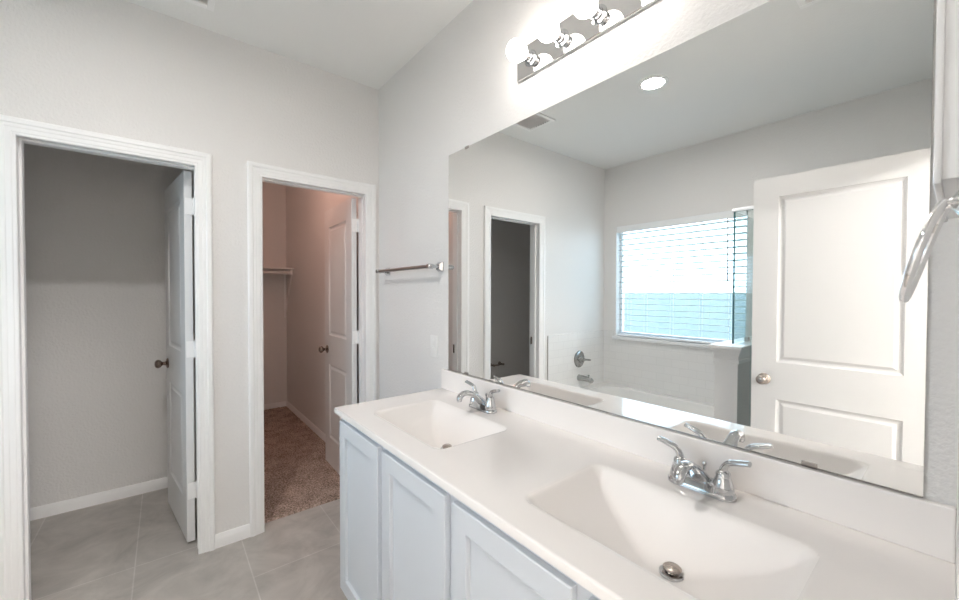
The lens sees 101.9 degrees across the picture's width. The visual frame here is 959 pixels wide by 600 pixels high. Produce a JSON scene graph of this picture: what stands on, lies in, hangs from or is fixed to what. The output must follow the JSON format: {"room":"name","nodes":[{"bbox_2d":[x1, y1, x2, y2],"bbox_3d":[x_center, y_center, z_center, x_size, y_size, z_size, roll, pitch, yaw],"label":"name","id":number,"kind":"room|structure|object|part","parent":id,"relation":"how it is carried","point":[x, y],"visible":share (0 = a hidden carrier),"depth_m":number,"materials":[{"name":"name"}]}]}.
{"room":"bathroom","nodes":[
{"label":"bathroom","id":0,"kind":"room"},
{"bbox_2d":[24,143,196,507],"bbox_3d":[-2.529,-0.043,1.974,1.889,2.753,1.003,-1,1,-39],"label":"wall","id":1,"kind":"structure","parent":0,"point":[95,224],"depth_m":2.51,"materials":[{"name":"white paint"}]},
{"bbox_2d":[30,470,196,520],"bbox_3d":[-2.721,1.291,2.325,1.769,0.072,0.013,-1,1,-39],"label":"baseboard","id":2,"kind":"structure","parent":1,"relation":"attached to","point":[43,511],"depth_m":2.52,"materials":[{"name":"white paint"}]},
{"bbox_2d":[30,488,347,599],"bbox_3d":[-0.791,1.409,0.677,2.929,0.100,8.412,-1,1,-39],"label":"floor","id":3,"kind":"structure","parent":0,"point":[135,547],"depth_m":2.02,"materials":[{"name":"tile"}]},
{"bbox_2d":[264,406,339,522],"bbox_3d":[-1.849,1.302,3.464,0.820,0.013,2.507,-1,1,-39],"label":"carpet","id":4,"kind":"object","parent":3,"relation":"on","point":[298,476],"visible":0.59,"depth_m":3.02,"materials":[{"name":"brown carpet"}]},
{"bbox_2d":[340,418,600,599],"bbox_3d":[0.132,0.926,1.217,0.561,0.852,1.688,-1,1,-39],"label":"vanity cabinet","id":5,"kind":"object","parent":3,"relation":"on","point":[403,536],"visible":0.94,"depth_m":1.19,"materials":[{"name":"white paint"}]},
{"bbox_3d":[-0.475,0.882,1.534,0.018,0.726,0.381,-1,1,-39],"label":"cabinet door","id":6,"kind":"part","parent":5,"relation":"part of","materials":[{"name":"white paint"}]},
{"bbox_3d":[-0.211,0.888,1.209,0.018,0.726,0.392,-1,1,-39],"label":"cabinet door","id":7,"kind":"part","parent":5,"relation":"part of","materials":[{"name":"white paint"}]},
{"bbox_3d":[0.055,0.894,0.881,0.018,0.726,0.384,-1,1,-39],"label":"cabinet door","id":8,"kind":"part","parent":5,"relation":"part of","materials":[{"name":"white paint"}]},
{"bbox_2d":[334,369,956,599],"bbox_3d":[0.129,0.486,1.210,0.572,0.222,1.707,-1,1,-39],"label":"countertop","id":9,"kind":"structure","parent":5,"relation":"on","point":[589,492],"depth_m":0.91,"materials":[{"name":"white stone"}]},
{"bbox_2d":[367,398,516,453],"bbox_3d":[-0.168,0.530,1.528,0.353,0.120,0.546,-1,1,-39],"label":"basin","id":10,"kind":"object","parent":9,"relation":"in","point":[434,425],"depth_m":1.61,"materials":[{"name":"white ceramic"}]},
{"bbox_2d":[457,380,499,413],"bbox_3d":[0.007,0.415,1.655,0.177,0.106,0.179,0,1,11],"label":"faucet","id":11,"kind":"object","parent":9,"relation":"on","point":[488,406],"visible":1,"depth_m":1.62,"materials":[{"name":"silver metal"}]},
{"bbox_3d":[-0.035,0.389,1.726,0.021,0.056,0.070,-1,1,-44],"label":"lever","id":12,"kind":"part","parent":11,"relation":"part of","materials":[{"name":"silver metal"}]},
{"bbox_3d":[-0.030,0.421,1.635,0.157,0.092,0.068,-1,1,-39],"label":"spout","id":13,"kind":"part","parent":11,"relation":"part of","materials":[{"name":"silver metal"}]},
{"bbox_3d":[-0.019,0.428,1.710,0.049,0.057,0.049,-1,1,-39],"label":"handle","id":14,"kind":"part","parent":11,"relation":"part of","materials":[{"name":"silver metal"}]},
{"bbox_3d":[0.045,0.430,1.631,0.049,0.057,0.049,-1,1,-39],"label":"handle","id":15,"kind":"part","parent":11,"relation":"part of","materials":[{"name":"silver metal"}]},
{"bbox_3d":[0.059,0.391,1.611,0.021,0.056,0.070,-1,1,-34],"label":"lever","id":16,"kind":"part","parent":11,"relation":"part of","materials":[{"name":"silver metal"}]},
{"bbox_2d":[510,459,838,599],"bbox_3d":[0.382,0.543,0.850,0.353,0.120,0.546,-1,1,-39],"label":"basin","id":17,"kind":"object","parent":9,"relation":"in","point":[684,545],"depth_m":0.87,"materials":[{"name":"white ceramic"}]},
{"bbox_2d":[657,436,751,502],"bbox_3d":[0.557,0.428,0.976,0.177,0.106,0.179,0,1,11],"label":"faucet","id":18,"kind":"object","parent":9,"relation":"on","point":[685,473],"visible":1,"depth_m":0.94,"materials":[{"name":"silver metal"}]},
{"bbox_3d":[0.515,0.402,1.048,0.021,0.056,0.070,-1,1,-44],"label":"lever","id":19,"kind":"part","parent":18,"relation":"part of","materials":[{"name":"silver metal"}]},
{"bbox_3d":[0.532,0.441,1.031,0.049,0.057,0.049,-1,1,-39],"label":"handle","id":20,"kind":"part","parent":18,"relation":"part of","materials":[{"name":"silver metal"}]},
{"bbox_3d":[0.520,0.433,0.957,0.157,0.092,0.068,-1,1,-39],"label":"spout","id":21,"kind":"part","parent":18,"relation":"part of","materials":[{"name":"silver metal"}]},
{"bbox_3d":[0.596,0.443,0.952,0.049,0.057,0.049,-1,1,-39],"label":"handle","id":22,"kind":"part","parent":18,"relation":"part of","materials":[{"name":"silver metal"}]},
{"bbox_3d":[0.609,0.404,0.932,0.021,0.056,0.070,-1,1,-34],"label":"lever","id":23,"kind":"part","parent":18,"relation":"part of","materials":[{"name":"silver metal"}]},
{"bbox_2d":[0,0,378,533],"bbox_3d":[-1.818,-0.039,1.828,2.809,2.753,0.120,-1,1,-39],"label":"wall","id":24,"kind":"structure","parent":0,"point":[121,68],"depth_m":2.08,"materials":[{"name":"white paint"}]},
{"bbox_2d":[0,114,214,599],"bbox_3d":[-1.744,0.285,1.881,0.750,2.103,0.140,-1,1,-39],"label":"door frame","id":25,"kind":"structure","parent":24,"relation":"attached to","point":[15,542],"depth_m":1.69,"materials":[{"name":"white paint"}]},
{"bbox_2d":[154,170,196,542],"bbox_3d":[-1.792,0.309,2.320,0.615,2.016,0.169,1,1,43],"label":"door","id":26,"kind":"structure","parent":24,"relation":"in","point":[179,203],"depth_m":2.20,"materials":[{"name":"white paint"}]},
{"bbox_3d":[-2.005,0.402,2.453,0.064,0.064,0.067,1,1,43],"label":"knob","id":27,"kind":"part","parent":26,"relation":"part of","materials":[{"name":"brown metal"}]},
{"bbox_3d":[-1.796,0.309,2.323,0.604,2.016,0.035,1,1,43],"label":"panel","id":28,"kind":"part","parent":26,"relation":"part of","materials":[{"name":"white paint"}]},
{"bbox_2d":[215,523,249,548],"bbox_3d":[-1.357,1.297,2.141,0.163,0.072,0.013,-1,1,-39],"label":"baseboard","id":29,"kind":"structure","parent":24,"relation":"attached to","point":[227,537],"depth_m":2.13,"materials":[{"name":"white paint"}]},
{"bbox_2d":[247,161,376,536],"bbox_3d":[-1.034,0.277,2.457,0.754,2.103,0.140,-1,1,-39],"label":"door frame","id":30,"kind":"structure","parent":24,"relation":"attached to","point":[257,173],"depth_m":2.23,"materials":[{"name":"white paint"}]},
{"bbox_2d":[262,182,286,403],"bbox_3d":[-2.712,-0.085,4.430,0.920,2.753,0.120,-1,1,-39],"label":"wall","id":31,"kind":"structure","parent":0,"point":[273,195],"depth_m":4.59,"materials":[{"name":"white paint"}]},
{"bbox_2d":[264,401,285,409],"bbox_3d":[-2.639,1.256,4.428,0.807,0.072,0.013,-1,1,-39],"label":"baseboard","id":32,"kind":"structure","parent":31,"relation":"attached to","point":[278,404],"depth_m":4.60,"materials":[{"name":"white paint"}]},
{"bbox_2d":[263,266,293,317],"bbox_3d":[-2.522,-0.074,4.275,0.819,0.578,0.360,-1,1,-39],"label":"closet shelf","id":33,"kind":"object","parent":31,"relation":"attached to","point":[267,271],"visible":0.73,"depth_m":4.50,"materials":[{"name":"white paint"}]},
{"bbox_3d":[-2.439,-0.301,4.152,0.798,0.032,0.032,-1,1,-39],"label":"rod","id":34,"kind":"part","parent":33,"relation":"part of","materials":[{"name":"white paint"}]},
{"bbox_2d":[125,0,472,89],"bbox_3d":[-0.785,-1.444,0.629,2.929,0.100,8.412,-1,1,-39],"label":"ceiling","id":35,"kind":"structure","parent":0,"point":[365,42],"depth_m":2.02,"materials":[{"name":"white paint"}]},
{"bbox_2d":[184,0,214,10],"bbox_3d":[-1.346,-1.407,1.683,0.346,0.010,0.276,-1,1,-39],"label":"ceiling vent","id":36,"kind":"object","parent":35,"relation":"in","point":[209,5],"visible":1,"depth_m":1.84,"materials":[{"name":"white metal"}]},
{"bbox_2d":[286,0,958,508],"bbox_3d":[-0.667,-0.052,2.734,0.120,2.753,5.332,-1,1,-39],"label":"wall","id":37,"kind":"structure","parent":0,"point":[461,89],"depth_m":2.02,"materials":[{"name":"white paint"}]},
{"bbox_2d":[286,401,325,441],"bbox_3d":[-1.549,1.270,3.734,0.013,0.072,2.465,-1,1,-39],"label":"baseboard","id":38,"kind":"structure","parent":37,"relation":"attached to","point":[293,409],"depth_m":3.99,"materials":[{"name":"white paint"}]},
{"bbox_2d":[318,198,358,474],"bbox_3d":[-1.051,0.301,2.931,0.169,2.016,0.618,-1,1,-38],"label":"door","id":39,"kind":"structure","parent":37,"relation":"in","point":[341,223],"depth_m":2.88,"materials":[{"name":"white paint"}]},
{"bbox_3d":[-1.243,0.393,3.096,0.067,0.064,0.064,-1,1,-38],"label":"knob","id":40,"kind":"part","parent":39,"relation":"part of","materials":[{"name":"brown metal"}]},
{"bbox_2d":[376,262,443,275],"bbox_3d":[-0.432,-0.180,2.278,0.086,0.048,0.670,-1,1,-39],"label":"towel bar","id":41,"kind":"object","parent":37,"relation":"attached to","point":[439,266],"visible":1,"depth_m":2.14,"materials":[{"name":"silver metal"}]},
{"bbox_3d":[-0.238,-0.175,2.035,0.083,0.034,0.034,-1,1,-39],"label":"post","id":42,"kind":"part","parent":41,"relation":"part of","materials":[{"name":"silver metal"}]},
{"bbox_3d":[-0.212,-0.176,2.056,0.024,0.048,0.048,-1,1,-39],"label":"mount plate","id":43,"kind":"part","parent":41,"relation":"part of","materials":[{"name":"silver metal"}]},
{"bbox_2d":[430,335,437,357],"bbox_3d":[-0.247,0.252,2.118,0.008,0.118,0.074,-1,1,-39],"label":"wall outlet","id":44,"kind":"object","parent":37,"relation":"attached to","point":[433,339],"visible":1,"depth_m":2.11,"materials":[{"name":"white plastic"}]},
{"bbox_2d":[506,0,658,82],"bbox_3d":[0.307,-0.950,1.321,0.128,0.124,0.617,-1,1,-39],"label":"vanity light","id":45,"kind":"object","parent":37,"relation":"attached to","point":[590,19],"visible":1,"depth_m":1.35,"materials":[{"name":"silver metal"}]},
{"bbox_3d":[0.142,-0.953,1.488,0.081,0.080,0.080,-1,1,-39],"label":"bulb","id":46,"kind":"part","parent":45,"relation":"part of","materials":[{"name":"white glass"}]},
{"bbox_2d":[522,49,535,66],"bbox_3d":[0.187,-0.953,1.524,0.037,0.060,0.060,-1,1,-39],"label":"socket","id":47,"kind":"object","parent":45,"relation":"attached to","point":[529,60],"depth_m":1.52,"materials":[{"name":"silver metal"}]},
{"bbox_3d":[0.240,-0.950,1.367,0.081,0.080,0.080,-1,1,-39],"label":"bulb","id":48,"kind":"part","parent":45,"relation":"part of","materials":[{"name":"white glass"}]},
{"bbox_2d":[553,28,567,47],"bbox_3d":[0.284,-0.951,1.403,0.037,0.060,0.060,-1,1,-39],"label":"socket","id":49,"kind":"object","parent":45,"relation":"attached to","point":[561,40],"depth_m":1.40,"materials":[{"name":"silver metal"}]},
{"bbox_3d":[0.338,-0.948,1.247,0.081,0.080,0.080,-1,1,-39],"label":"bulb","id":50,"kind":"part","parent":45,"relation":"part of","materials":[{"name":"white glass"}]},
{"bbox_2d":[589,4,606,24],"bbox_3d":[0.382,-0.949,1.283,0.037,0.060,0.060,-1,1,-39],"label":"socket","id":51,"kind":"object","parent":45,"relation":"attached to","point":[599,17],"depth_m":1.28,"materials":[{"name":"silver metal"}]},
{"bbox_2d":[448,0,933,497],"bbox_3d":[0.351,-0.179,1.373,0.008,1.102,1.618,-1,1,-39],"label":"wall mirror","id":52,"kind":"object","parent":37,"relation":"attached to","point":[714,237],"visible":1,"depth_m":1.00,"materials":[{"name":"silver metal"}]},
{"bbox_2d":[441,369,956,563],"bbox_3d":[0.343,0.423,1.382,0.020,0.101,1.707,-1,1,-39],"label":"backsplash","id":53,"kind":"structure","parent":37,"relation":"attached to","point":[922,525],"depth_m":0.93,"materials":[{"name":"white stone"}]},
{"bbox_2d":[955,424,958,599],"bbox_3d":[-0.164,-0.001,-0.212,2.809,2.753,0.120,-1,1,-39],"label":"wall","id":54,"kind":"structure","parent":0,"point":[957,513],"depth_m":0.43,"materials":[{"name":"white paint"}]},
{"bbox_2d":[898,189,958,302],"bbox_3d":[0.487,-0.057,0.421,0.112,0.122,0.045,-1,1,-39],"label":"towel ring","id":55,"kind":"object","parent":54,"relation":"attached to","point":[924,244],"visible":1,"depth_m":0.40,"materials":[{"name":"silver metal"}]},
{"bbox_2d":[933,0,958,221],"bbox_3d":[0.647,-0.459,0.528,0.360,0.662,0.022,-1,1,-39],"label":"medicine cabinet","id":56,"kind":"object","parent":54,"relation":"attached to","point":[946,110],"visible":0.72,"depth_m":0.42,"materials":[{"name":"white paint"}]},
{"bbox_3d":[0.642,-0.460,0.534,0.360,0.662,0.006,-1,1,-39],"label":"cabinet door","id":57,"kind":"part","parent":56,"relation":"part of","materials":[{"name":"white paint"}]}
]}

